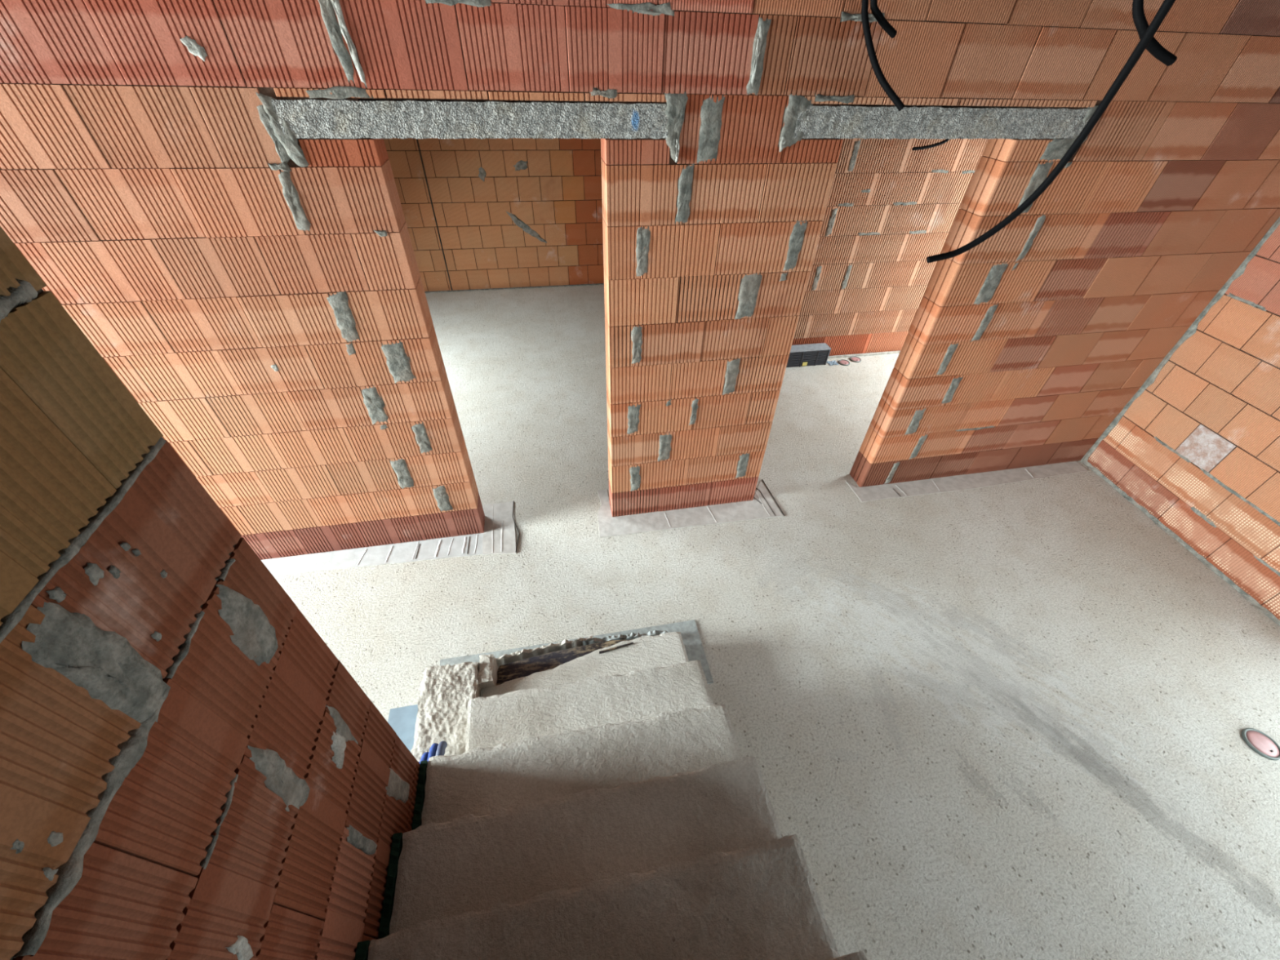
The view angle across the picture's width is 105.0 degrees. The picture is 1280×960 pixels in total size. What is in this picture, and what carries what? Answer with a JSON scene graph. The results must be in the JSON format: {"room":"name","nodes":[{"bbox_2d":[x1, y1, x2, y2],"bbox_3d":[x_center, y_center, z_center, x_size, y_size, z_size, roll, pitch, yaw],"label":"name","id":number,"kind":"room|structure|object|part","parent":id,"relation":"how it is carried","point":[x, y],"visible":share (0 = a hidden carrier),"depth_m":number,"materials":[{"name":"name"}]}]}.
{"room":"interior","nodes":[
{"label":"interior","id":0,"kind":"room"},
{"bbox_2d":[0,226,420,959],"bbox_3d":[-0.595,1.583,-0.015,0.264,3.000,3.478,-6,43,-9],"label":"wall","id":1,"kind":"structure","parent":0,"point":[189,771],"depth_m":0.73,"materials":[{"name":"brick"}]},
{"bbox_2d":[383,137,604,291],"bbox_3d":[-2.102,-3.844,5.919,3.999,3.000,0.260,-6,43,-9],"label":"wall","id":2,"kind":"structure","parent":0,"point":[512,212],"depth_m":6.23,"materials":[{"name":"brick"}]},
{"bbox_2d":[424,283,604,293],"bbox_3d":[-2.007,-2.659,6.840,3.780,0.012,0.030,-6,43,-9],"label":"trim","id":3,"kind":"structure","parent":2,"relation":"attached to","point":[541,286],"depth_m":6.87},
{"bbox_2d":[0,0,1279,559],"bbox_3d":[-1.417,-0.746,2.525,10.970,3.000,0.186,-6,43,-9],"label":"wall","id":4,"kind":"structure","parent":0,"point":[206,189],"depth_m":2.31,"materials":[{"name":"brick"}]},
{"bbox_2d":[273,284,1279,959],"bbox_3d":[-0.940,0.607,3.433,12.300,0.200,10.300,-6,43,-9],"label":"floor","id":5,"kind":"structure","parent":0,"point":[1006,721],"depth_m":2.94,"materials":[{"name":"concrete"}]},
{"bbox_2d":[261,533,483,575],"bbox_3d":[-2.088,0.550,3.298,2.019,0.007,0.202,-6,43,-9],"label":"strip","id":6,"kind":"object","parent":5,"relation":"on","point":[470,544],"visible":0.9,"depth_m":3.35,"materials":[{"name":"white plastic"}]},
{"bbox_2d":[387,704,417,751],"bbox_3d":[-1.159,1.387,2.409,0.220,0.005,0.565,-6,43,-9],"label":"metal sheet","id":7,"kind":"object","parent":5,"relation":"on","point":[402,720],"visible":0.21,"depth_m":2.55,"materials":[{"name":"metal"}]},
{"bbox_2d":[410,653,497,761],"bbox_3d":[-0.894,1.213,2.424,0.355,0.259,0.618,-6,43,-9],"label":"foam block","id":8,"kind":"object","parent":5,"relation":"on","point":[446,691],"visible":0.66,"depth_m":2.39,"materials":[{"name":"white plastic"}]},
{"bbox_2d":[418,741,447,764],"bbox_3d":[-0.912,1.249,2.139,0.158,0.062,0.199,-6,43,-9],"label":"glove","id":9,"kind":"object","parent":8,"relation":"on","point":[436,749],"visible":0.29,"depth_m":2.17,"materials":[{"name":"blue fabric"}]},
{"bbox_2d":[482,501,519,555],"bbox_3d":[-1.009,0.344,3.564,0.262,0.009,0.518,-6,43,-9],"label":"strip","id":10,"kind":"object","parent":5,"relation":"on","point":[499,537],"visible":0.93,"depth_m":3.54,"materials":[{"name":"white plastic"}]},
{"bbox_2d":[440,619,713,684],"bbox_3d":[-0.363,1.080,2.777,1.504,0.008,0.405,-6,43,-9],"label":"mortar","id":11,"kind":"object","parent":5,"relation":"on","point":[688,629],"visible":0.48,"depth_m":2.90,"materials":[{"name":"grey concrete"}]},
{"bbox_2d":[355,630,866,959],"bbox_3d":[-0.177,1.176,1.716,1.213,1.300,2.070,-6,43,-9],"label":"staircase","id":12,"kind":"structure","parent":5,"relation":"on","point":[599,803],"depth_m":1.56,"materials":[{"name":"concrete"}]},
{"bbox_2d":[597,479,784,537],"bbox_3d":[0.358,0.179,3.801,1.408,0.006,0.511,-6,43,-9],"label":"strip","id":13,"kind":"object","parent":5,"relation":"on","point":[762,505],"visible":0.93,"depth_m":3.70,"materials":[{"name":"white plastic"}]},
{"bbox_2d":[786,342,831,367],"bbox_3d":[1.822,-1.374,5.427,0.503,0.200,0.135,-6,43,-9],"label":"crate","id":14,"kind":"object","parent":5,"relation":"on","point":[811,354],"visible":0.77,"depth_m":5.38,"materials":[{"name":"grey plastic"}]},
{"bbox_3d":[1.824,-1.444,5.365,0.503,0.014,0.133,-6,43,-9],"label":"lid","id":15,"kind":"part","parent":14,"relation":"part of","materials":[{"name":"grey plastic"}]},
{"bbox_2d":[826,360,839,365],"bbox_3d":[2.163,-1.316,5.512,0.108,0.013,0.091,-6,43,-9],"label":"scrap","id":16,"kind":"object","parent":5,"relation":"on","point":[830,362],"visible":0.98,"depth_m":5.51,"materials":[{"name":"white paper"}]},
{"bbox_2d":[838,359,849,365],"bbox_3d":[2.295,-1.323,5.526,0.124,0.016,0.124,-6,43,-9],"label":"cap","id":17,"kind":"object","parent":5,"relation":"on","point":[844,362],"visible":1,"depth_m":5.51,"materials":[{"name":"pink plastic"}]},
{"bbox_2d":[849,355,861,362],"bbox_3d":[2.450,-1.374,5.588,0.124,0.016,0.124,-6,43,-9],"label":"cap","id":18,"kind":"object","parent":5,"relation":"on","point":[855,359],"visible":1,"depth_m":5.58,"materials":[{"name":"pink plastic"}]},
{"bbox_2d":[845,461,1088,502],"bbox_3d":[2.773,-0.026,4.119,2.158,0.006,0.263,-6,43,-9],"label":"strip","id":19,"kind":"object","parent":5,"relation":"on","point":[957,482],"visible":1,"depth_m":4.07,"materials":[{"name":"grey plastic"}]},
{"bbox_2d":[1241,728,1279,759],"bbox_3d":[3.264,1.382,2.576,0.156,0.016,0.156,-6,43,-9],"label":"cap","id":20,"kind":"object","parent":5,"relation":"on","point":[1257,740],"visible":1,"depth_m":2.57,"materials":[{"name":"pink plastic"}]},
{"bbox_2d":[791,137,988,355],"bbox_3d":[2.548,-2.590,4.711,4.160,3.000,0.126,-6,43,-9],"label":"wall","id":21,"kind":"structure","parent":0,"point":[892,206],"depth_m":4.80,"materials":[{"name":"brick"}]},
{"bbox_2d":[827,351,900,359],"bbox_3d":[2.430,-1.428,5.643,3.950,0.020,0.028,-6,43,-9],"label":"trim","id":22,"kind":"structure","parent":21,"relation":"attached to","point":[891,352],"depth_m":5.66,"materials":[{"name":"white plastic"}]},
{"bbox_2d":[1080,216,1279,626],"bbox_3d":[4.320,0.436,1.438,0.276,3.000,5.350,-3,42,-6],"label":"wall","id":23,"kind":"structure","parent":0,"point":[1196,448],"depth_m":3.36,"materials":[{"name":"ceramic"}]},
{"bbox_3d":[-0.858,-1.764,1.286,12.300,0.200,10.300,-6,43,-9],"label":"ceiling","id":24,"kind":"structure","parent":0,"visible":0},
{"bbox_2d":[861,0,905,111],"bbox_3d":[0.937,-1.722,1.841,0.293,0.527,0.048,33,50,29],"label":"conduit","id":25,"kind":"object","parent":24,"relation":"attached to","point":[893,96],"visible":1,"depth_m":1.91,"materials":[{"name":"black plastic"}]},
{"bbox_2d":[870,0,897,38],"bbox_3d":[0.939,-1.862,1.836,0.166,0.312,0.025,-9,43,-12],"label":"conduit","id":26,"kind":"object","parent":24,"relation":"attached to","point":[884,24],"visible":1,"depth_m":1.90,"materials":[{"name":"black plastic"}]},
{"bbox_2d":[911,138,950,150],"bbox_3d":[2.534,-3.191,3.873,0.425,0.996,0.025,-6,43,-9],"label":"conduit","id":27,"kind":"object","parent":24,"relation":"attached to","point":[945,140],"visible":0.32,"depth_m":4.17,"materials":[{"name":"black plastic"}]},
{"bbox_2d":[926,0,1175,262],"bbox_3d":[1.294,-1.164,1.558,0.348,0.956,0.118,23,46,22],"label":"electrical cable","id":28,"kind":"object","parent":24,"relation":"attached to","point":[1162,13],"visible":1,"depth_m":1.56,"materials":[{"name":"black plastic"}]},
{"bbox_2d":[1131,0,1177,66],"bbox_3d":[1.524,-1.408,1.389,0.215,0.358,0.066,11,43,10],"label":"conduit","id":29,"kind":"object","parent":24,"relation":"attached to","point":[1153,47],"visible":0.79,"depth_m":1.46,"materials":[{"name":"black plastic"}]}
]}

